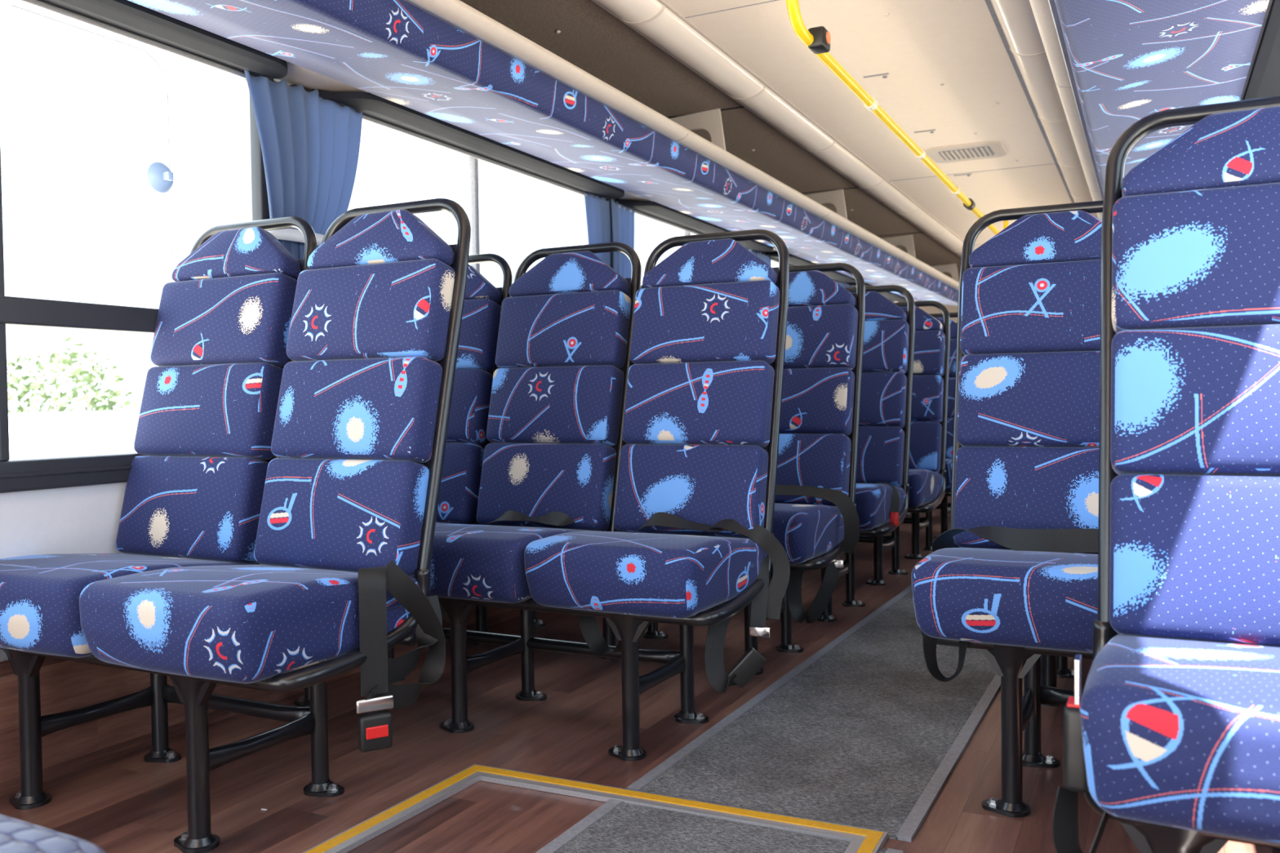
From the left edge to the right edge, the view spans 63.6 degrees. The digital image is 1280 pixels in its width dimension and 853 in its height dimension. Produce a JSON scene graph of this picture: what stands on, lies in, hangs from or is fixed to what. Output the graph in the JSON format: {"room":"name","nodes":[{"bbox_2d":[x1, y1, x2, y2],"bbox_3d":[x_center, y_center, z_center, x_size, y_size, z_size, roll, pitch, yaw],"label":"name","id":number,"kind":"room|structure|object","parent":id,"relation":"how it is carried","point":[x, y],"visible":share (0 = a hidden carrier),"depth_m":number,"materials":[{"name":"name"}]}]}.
{"room":"vehicle interior","nodes":[
{"label":"vehicle interior","id":0,"kind":"room"},
{"bbox_2d":[0,0,897,559],"bbox_3d":[-0.043,-0.209,4.763,0.060,1.770,10.900,0,2,26],"label":"wall","id":1,"kind":"structure","parent":0,"point":[85,519],"depth_m":2.26,"materials":[{"name":"white plastic"}]},
{"bbox_2d":[0,649,8,662],"bbox_3d":[0.011,0.374,4.755,0.045,0.033,10.900,0,2,26],"label":"trim","id":2,"kind":"structure","parent":1,"relation":"attached to","point":[3,657],"depth_m":2.09,"materials":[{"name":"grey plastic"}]},
{"bbox_2d":[0,0,287,493],"bbox_3d":[-1.321,-0.386,1.935,0.220,1.054,1.810,0,2,26],"label":"window","id":3,"kind":"structure","parent":1,"relation":"in","point":[42,473],"depth_m":2.29,"materials":[{"name":"grey"}]},
{"bbox_2d":[145,161,173,193],"bbox_3d":[-1.124,-0.590,2.439,0.050,0.072,0.072,0,2,26],"label":"handle","id":4,"kind":"object","parent":3,"relation":"attached to","point":[159,177],"visible":1,"depth_m":2.43,"materials":[{"name":"blue plastic"}]},
{"bbox_2d":[244,80,275,221],"bbox_3d":[-1.006,-0.426,2.816,0.050,1.020,0.110,0,2,26],"label":"trim","id":5,"kind":"structure","parent":1,"relation":"attached to","point":[246,86],"depth_m":2.77,"materials":[{"name":"beige plastic"}]},
{"bbox_2d":[0,606,520,798],"bbox_3d":[-0.001,0.533,4.767,0.012,0.285,10.900,0,2,26],"label":"baseboard","id":6,"kind":"structure","parent":1,"relation":"attached to","point":[65,686],"depth_m":2.29,"materials":[{"name":"brown wood"}]},
{"bbox_2d":[244,69,362,259],"bbox_3d":[-0.912,-0.593,2.842,0.060,0.700,0.451,0,2,28],"label":"curtain","id":7,"kind":"object","parent":1,"relation":"hanging from","point":[310,143],"visible":0.62,"depth_m":2.81,"materials":[{"name":"blue fabric"}]},
{"bbox_2d":[288,84,624,272],"bbox_3d":[-0.496,-0.440,3.595,0.220,1.054,1.760,0,2,26],"label":"window","id":8,"kind":"structure","parent":1,"relation":"in","point":[473,157],"depth_m":3.46,"materials":[{"name":"grey"}]},
{"bbox_2d":[128,0,959,306],"bbox_3d":[0.283,-1.074,4.573,0.685,0.292,10.900,0,2,26],"label":"luggage rack","id":9,"kind":"object","parent":1,"relation":"attached to","point":[449,61],"visible":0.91,"depth_m":2.99,"materials":[{"name":"blue carpet"}]},
{"bbox_2d":[276,61,856,283],"bbox_3d":[0.065,-0.999,4.684,0.205,0.030,10.900,0,2,26],"label":"trim","id":10,"kind":"structure","parent":1,"relation":"attached to","point":[296,74],"depth_m":2.81,"materials":[{"name":"beige plastic"}]},
{"bbox_2d":[585,198,606,244],"bbox_3d":[-0.183,-0.480,4.472,0.050,1.020,0.110,0,2,26],"label":"trim","id":11,"kind":"structure","parent":1,"relation":"attached to","point":[586,233],"depth_m":4.42,"materials":[{"name":"beige plastic"}]},
{"bbox_2d":[583,191,610,266],"bbox_3d":[-0.177,-0.681,4.342,0.025,0.620,0.220,0,2,26],"label":"curtain","id":12,"kind":"object","parent":1,"relation":"hanging from","point":[597,209],"visible":0.44,"depth_m":4.34,"materials":[{"name":"blue fabric"}]},
{"bbox_2d":[610,198,634,278],"bbox_3d":[-0.072,-0.688,4.553,0.028,0.620,0.235,0,2,28],"label":"curtain","id":13,"kind":"object","parent":1,"relation":"hanging from","point":[623,220],"visible":0.41,"depth_m":4.54,"materials":[{"name":"blue fabric"}]},
{"bbox_2d":[606,198,752,269],"bbox_3d":[0.255,-0.492,5.287,0.057,1.050,1.760,0,2,26],"label":"window","id":14,"kind":"structure","parent":1,"relation":"in","point":[687,231],"depth_m":4.83,"materials":[{"name":"grey"}]},
{"bbox_2d":[616,198,773,252],"bbox_3d":[0.344,-1.001,5.227,0.170,0.040,1.680,0,2,26],"label":"trim","id":15,"kind":"structure","parent":1,"relation":"attached to","point":[657,210],"depth_m":4.87,"materials":[{"name":"grey plastic"}]},
{"bbox_2d":[748,248,771,266],"bbox_3d":[0.712,-0.659,6.109,0.060,0.780,0.360,0,2,26],"label":"curtain","id":16,"kind":"object","parent":1,"relation":"hanging from","point":[767,260],"visible":0.03,"depth_m":6.15,"materials":[{"name":"blue fabric"}]},
{"bbox_2d":[755,251,838,283],"bbox_3d":[1.078,-0.546,6.943,0.057,1.050,1.760,0,2,26],"label":"window","id":17,"kind":"structure","parent":1,"relation":"in","point":[773,260],"depth_m":6.43,"materials":[{"name":"grey"}]},
{"bbox_2d":[761,252,855,283],"bbox_3d":[1.169,-1.055,6.887,0.170,0.040,1.670,0,2,26],"label":"trim","id":18,"kind":"structure","parent":1,"relation":"attached to","point":[794,260],"depth_m":6.56,"materials":[{"name":"black plastic"}]},
{"bbox_2d":[838,280,851,287],"bbox_3d":[1.537,-0.713,7.769,0.060,0.780,0.320,0,2,26],"label":"curtain","id":19,"kind":"object","parent":1,"relation":"hanging from","point":[845,284],"visible":0.03,"depth_m":7.75,"materials":[{"name":"blue fabric"}]},
{"bbox_2d":[847,282,906,302],"bbox_3d":[1.993,-1.109,8.543,0.170,0.040,1.670,0,2,26],"label":"trim","id":20,"kind":"structure","parent":1,"relation":"attached to","point":[888,295],"depth_m":8.66,"materials":[{"name":"black plastic"}]},
{"bbox_2d":[0,496,1272,852],"bbox_3d":[1.142,0.705,4.204,2.640,0.060,10.900,0,2,26],"label":"floor","id":21,"kind":"structure","parent":0,"point":[126,803],"depth_m":2.26,"materials":[{"name":"brown wood"}]},
{"bbox_2d":[0,814,105,852],"bbox_3d":[-0.770,0.572,0.865,0.500,0.429,0.440,0,2,26],"label":"seat","id":22,"kind":"object","parent":21,"relation":"on","point":[16,836],"visible":1,"depth_m":0.93,"materials":[{"name":"blue fabric"}]},
{"bbox_2d":[0,198,471,852],"bbox_3d":[-0.840,0.136,2.103,0.933,1.239,0.656,0,2,26],"label":"seat","id":23,"kind":"object","parent":21,"relation":"on","point":[293,420],"visible":1,"depth_m":2.10,"materials":[{"name":"blue fabric"}]},
{"bbox_2d":[0,553,256,657],"bbox_3d":[-1.099,0.345,2.142,0.435,0.155,0.485,0,2,26],"label":"seat cushion","id":24,"kind":"object","parent":23,"relation":"on","point":[40,594],"depth_m":1.91,"materials":[{"name":"blue fabric"}]},
{"bbox_2d":[79,564,419,684],"bbox_3d":[-0.713,0.345,1.950,0.435,0.155,0.485,0,2,26],"label":"seat cushion","id":25,"kind":"object","parent":23,"relation":"on","point":[230,624],"depth_m":1.77,"materials":[{"name":"blue fabric"}]},
{"bbox_2d":[254,229,790,760],"bbox_3d":[-0.284,0.114,2.658,1.349,1.239,0.656,0,2,26],"label":"seat","id":26,"kind":"object","parent":21,"relation":"on","point":[611,449],"visible":0.78,"depth_m":2.61,"materials":[{"name":"blue fabric"}]},
{"bbox_2d":[254,522,473,562],"bbox_3d":[-0.729,0.323,2.790,0.435,0.155,0.485,0,2,26],"label":"seat cushion","id":27,"kind":"object","parent":26,"relation":"on","point":[471,523],"depth_m":2.85,"materials":[{"name":"blue fabric"}]},
{"bbox_2d":[412,524,599,603],"bbox_3d":[-0.351,0.323,2.602,0.435,0.155,0.485,0,2,26],"label":"seat cushion","id":28,"kind":"object","parent":26,"relation":"on","point":[471,563],"depth_m":2.37,"materials":[{"name":"blue fabric"}]},
{"bbox_2d":[524,531,767,618],"bbox_3d":[0.028,0.323,2.414,0.435,0.155,0.485,0,2,26],"label":"seat cushion","id":29,"kind":"object","parent":26,"relation":"on","point":[633,575],"depth_m":2.23,"materials":[{"name":"blue fabric"}]},
{"bbox_2d":[302,764,888,852],"bbox_3d":[-0.174,0.752,1.646,0.926,0.013,0.948,0,2,26],"label":"step nosing","id":30,"kind":"structure","parent":21,"relation":"on","point":[861,840],"depth_m":1.99,"materials":[{"name":"metal"}]},
{"bbox_2d":[471,262,865,675],"bbox_3d":[0.055,0.091,3.354,1.336,1.239,0.656,0,2,26],"label":"seat","id":31,"kind":"object","parent":21,"relation":"on","point":[815,514],"visible":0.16,"depth_m":3.23,"materials":[{"name":"blue fabric"}]},
{"bbox_2d":[773,502,844,564],"bbox_3d":[0.373,0.300,3.107,0.435,0.155,0.485,0,2,26],"label":"seat cushion","id":32,"kind":"object","parent":31,"relation":"on","point":[806,531],"depth_m":2.90,"materials":[{"name":"blue fabric"}]},
{"bbox_2d":[535,584,1000,852],"bbox_3d":[1.711,0.644,4.952,0.625,0.008,8.850,0,2,26],"label":"carpet","id":33,"kind":"object","parent":21,"relation":"on","point":[860,733],"visible":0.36,"depth_m":2.30,"materials":[{"name":"grey carpet"}]},
{"bbox_2d":[709,284,915,622],"bbox_3d":[0.383,0.069,4.056,1.298,1.239,0.656,0,2,26],"label":"seat","id":34,"kind":"object","parent":21,"relation":"on","point":[882,485],"visible":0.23,"depth_m":3.92,"materials":[{"name":"blue fabric"}]},
{"bbox_2d":[854,483,906,530],"bbox_3d":[0.718,0.278,3.801,0.435,0.155,0.485,0,2,26],"label":"seat cushion","id":35,"kind":"object","parent":34,"relation":"on","point":[877,504],"depth_m":3.61,"materials":[{"name":"blue fabric"}]},
{"bbox_2d":[769,300,950,585],"bbox_3d":[0.724,0.046,4.752,1.289,1.239,0.656,0,2,26],"label":"seat","id":36,"kind":"object","parent":21,"relation":"on","point":[929,412],"visible":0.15,"depth_m":4.61,"materials":[{"name":"blue fabric"}]},
{"bbox_2d":[907,469,943,508],"bbox_3d":[1.063,0.255,4.494,0.435,0.155,0.485,0,2,26],"label":"seat cushion","id":37,"kind":"object","parent":36,"relation":"on","point":[926,486],"depth_m":4.31,"materials":[{"name":"blue fabric"}]},
{"bbox_2d":[902,312,957,559],"bbox_3d":[1.069,0.023,5.445,1.289,1.239,0.656,0,2,26],"label":"seat","id":38,"kind":"object","parent":21,"relation":"on","point":[918,523],"visible":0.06,"depth_m":5.30,"materials":[{"name":"blue fabric"}]},
{"bbox_2d":[945,458,952,492],"bbox_3d":[1.408,0.233,5.188,0.435,0.155,0.485,0,2,26],"label":"seat cushion","id":39,"kind":"object","parent":38,"relation":"on","point":[948,462],"depth_m":4.91,"materials":[{"name":"blue fabric"}]},
{"bbox_2d":[933,322,957,537],"bbox_3d":[1.414,0.001,6.139,1.289,1.239,0.656,0,2,26],"label":"seat","id":40,"kind":"object","parent":21,"relation":"on","point":[944,507],"visible":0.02,"depth_m":5.77,"materials":[{"name":"blue fabric"}]},
{"bbox_2d":[1040,654,1082,706],"bbox_3d":[1.372,0.090,2.733,0.868,1.239,0.656,0,2,26],"label":"seat","id":41,"kind":"object","parent":21,"relation":"on","point":[1052,667],"visible":0.02,"depth_m":2.67,"materials":[{"name":"black metal"}]},
{"bbox_2d":[911,200,1279,852],"bbox_3d":[1.027,0.113,2.039,0.868,1.239,0.656,0,2,26],"label":"seat","id":42,"kind":"object","parent":21,"relation":"on","point":[1013,578],"visible":0.44,"depth_m":2.23,"materials":[{"name":"blue fabric"}]},
{"bbox_2d":[911,547,1119,652],"bbox_3d":[0.804,0.322,2.061,0.435,0.155,0.485,0,2,26],"label":"seat cushion","id":43,"kind":"object","parent":42,"relation":"on","point":[1031,599],"depth_m":1.88,"materials":[{"name":"blue fabric"}]},
{"bbox_2d":[1052,95,1279,852],"bbox_3d":[0.788,0.136,1.293,0.470,1.239,0.656,0,2,26],"label":"seat","id":44,"kind":"object","parent":21,"relation":"on","point":[1172,735],"visible":1,"depth_m":1.41,"materials":[{"name":"blue fabric"}]},
{"bbox_2d":[1080,634,1279,844],"bbox_3d":[0.766,0.345,1.215,0.435,0.155,0.485,0,2,26],"label":"seat cushion","id":45,"kind":"object","parent":44,"relation":"on","point":[1182,731],"depth_m":1.08,"materials":[{"name":"blue fabric"}]},
{"bbox_2d":[460,0,961,268],"bbox_3d":[0.339,-1.224,4.540,0.837,0.280,10.900,0,2,26],"label":"luggage compartment interior","id":46,"kind":"structure","parent":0,"point":[591,38],"depth_m":3.85,"materials":[{"name":"brown plastic"}]},
{"bbox_2d":[667,106,744,118],"bbox_3d":[0.195,-1.256,4.164,0.520,0.004,0.006,0,2,26],"label":"trim","id":47,"kind":"structure","parent":46,"relation":"attached to","point":[740,106],"depth_m":4.09,"materials":[{"name":"beige plastic"}]},
{"bbox_2d":[800,186,859,193],"bbox_3d":[0.987,-1.308,5.757,0.520,0.004,0.006,0,2,26],"label":"trim","id":48,"kind":"structure","parent":46,"relation":"attached to","point":[855,187],"depth_m":5.72,"materials":[{"name":"black rubber"}]},
{"bbox_2d":[877,231,924,236],"bbox_3d":[1.775,-1.360,7.341,0.520,0.004,0.006,0,2,26],"label":"trim","id":49,"kind":"structure","parent":46,"relation":"attached to","point":[922,232],"depth_m":7.30,"materials":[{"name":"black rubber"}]},
{"bbox_2d":[663,0,1071,249],"bbox_3d":[1.116,-1.289,4.152,0.900,0.030,10.900,0,2,26],"label":"ceiling","id":50,"kind":"structure","parent":0,"point":[922,45],"depth_m":3.82,"materials":[{"name":"beige plastic"}]},
{"bbox_2d":[684,0,777,17],"bbox_3d":[0.508,-1.234,2.930,0.860,0.004,0.004,0,2,26],"label":"trim","id":51,"kind":"structure","parent":50,"relation":"attached to","point":[772,0],"depth_m":3.05,"materials":[{"name":"grey plastic"}]},
{"bbox_2d":[591,0,974,257],"bbox_3d":[0.668,-1.252,4.380,0.172,0.043,10.908,0,2,26],"label":"light cover","id":52,"kind":"object","parent":50,"relation":"attached to","point":[657,21],"visible":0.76,"depth_m":3.85,"materials":[{"name":"beige plastic"}]},
{"bbox_2d":[862,72,888,78],"bbox_3d":[0.852,-1.256,3.711,0.090,0.008,0.042,0,2,26],"label":"ceiling latch","id":53,"kind":"structure","parent":50,"relation":"attached to","point":[874,75],"depth_m":3.70,"materials":[{"name":"grey plastic"}]},
{"bbox_2d":[786,0,1008,235],"bbox_3d":[1.402,-1.205,4.736,0.082,0.176,4.536,0,2,26],"label":"grab rail","id":54,"kind":"object","parent":50,"relation":"attached to","point":[817,40],"visible":0.83,"depth_m":3.33,"materials":[{"name":"yellow metal"}]},
{"bbox_2d":[914,128,935,133],"bbox_3d":[1.243,-1.281,4.498,0.090,0.008,0.042,0,2,26],"label":"trim","id":55,"kind":"structure","parent":50,"relation":"attached to","point":[933,129],"depth_m":4.49,"materials":[{"name":"grey plastic"}]},
{"bbox_2d":[953,173,972,176],"bbox_3d":[1.688,-1.310,5.393,0.090,0.008,0.042,0,2,26],"label":"trim","id":56,"kind":"structure","parent":50,"relation":"attached to","point":[969,174],"depth_m":5.38,"materials":[{"name":"grey plastic"}]},
{"bbox_2d":[926,140,1006,163],"bbox_3d":[1.539,-1.290,4.868,0.330,0.016,0.320,0,2,26],"label":"ceiling vent","id":57,"kind":"object","parent":50,"relation":"in","point":[988,148],"visible":1,"depth_m":4.83,"materials":[{"name":"beige plastic"}]},
{"bbox_2d":[888,163,1054,181],"bbox_3d":[1.703,-1.313,5.333,0.860,0.004,0.004,0,2,26],"label":"trim","id":58,"kind":"structure","parent":50,"relation":"attached to","point":[1051,163],"depth_m":5.32,"materials":[{"name":"grey plastic"}]},
{"bbox_2d":[984,0,1098,218],"bbox_3d":[1.564,-1.252,3.934,0.172,0.043,10.908,0,2,26],"label":"light cover","id":59,"kind":"object","parent":50,"relation":"attached to","point":[1015,21],"visible":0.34,"depth_m":3.72,"materials":[{"name":"beige plastic"}]},
{"bbox_2d":[919,267,960,322],"bbox_3d":[3.565,-0.484,9.077,2.660,2.000,0.050,0,2,26],"label":"wall","id":60,"kind":"structure","parent":0,"point":[951,308],"depth_m":9.40,"materials":[{"name":"beige plastic"}]},
{"bbox_3d":[1.894,-1.224,3.767,0.837,0.280,10.900,0,2,26],"label":"ceiling","id":61,"kind":"structure","parent":0,"visible":0},
{"bbox_2d":[1029,0,1269,220],"bbox_3d":[1.953,-1.074,3.742,0.685,0.292,10.900,0,2,26],"label":"luggage rack","id":62,"kind":"object","parent":61,"relation":"attached to","point":[1114,64],"visible":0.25,"depth_m":2.59,"materials":[{"name":"blue fabric"}]},
{"bbox_2d":[1242,0,1279,100],"bbox_3d":[2.117,-0.980,3.552,0.158,0.040,10.500,0,2,26],"label":"wall","id":63,"kind":"structure","parent":62,"relation":"attached to","point":[1264,81],"depth_m":2.66,"materials":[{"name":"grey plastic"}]},
{"label":"outside","id":64,"kind":"structure","parent":0,"visible":0},
{"bbox_3d":[0.025,1.909,0.050,120.000,0.020,120.000,0,2,26],"label":"ground","id":65,"kind":"structure","parent":64,"visible":0},
{"bbox_2d":[6,334,140,413],"bbox_3d":[-9.771,0.078,16.404,3.562,3.075,3.649,0,2,26],"label":"bush","id":66,"kind":"object","parent":65,"relation":"on","point":[77,373],"visible":0.51,"depth_m":16.20,"materials":[{"name":"green plant"}]},
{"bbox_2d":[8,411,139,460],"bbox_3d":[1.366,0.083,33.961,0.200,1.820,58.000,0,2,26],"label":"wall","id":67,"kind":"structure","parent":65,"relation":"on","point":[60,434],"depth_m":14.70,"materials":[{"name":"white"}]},
{"bbox_3d":[2.269,-1.105,3.584,0.012,0.038,10.900,0,2,26],"label":"wall","id":68,"kind":"structure","parent":0,"visible":0},
{"bbox_2d":[1240,0,1272,100],"bbox_3d":[2.173,-1.036,3.634,0.205,0.105,10.900,0,2,26],"label":"trim","id":69,"kind":"structure","parent":68,"relation":"attached to","point":[1270,2],"depth_m":2.59,"materials":[{"name":"beige plastic"}]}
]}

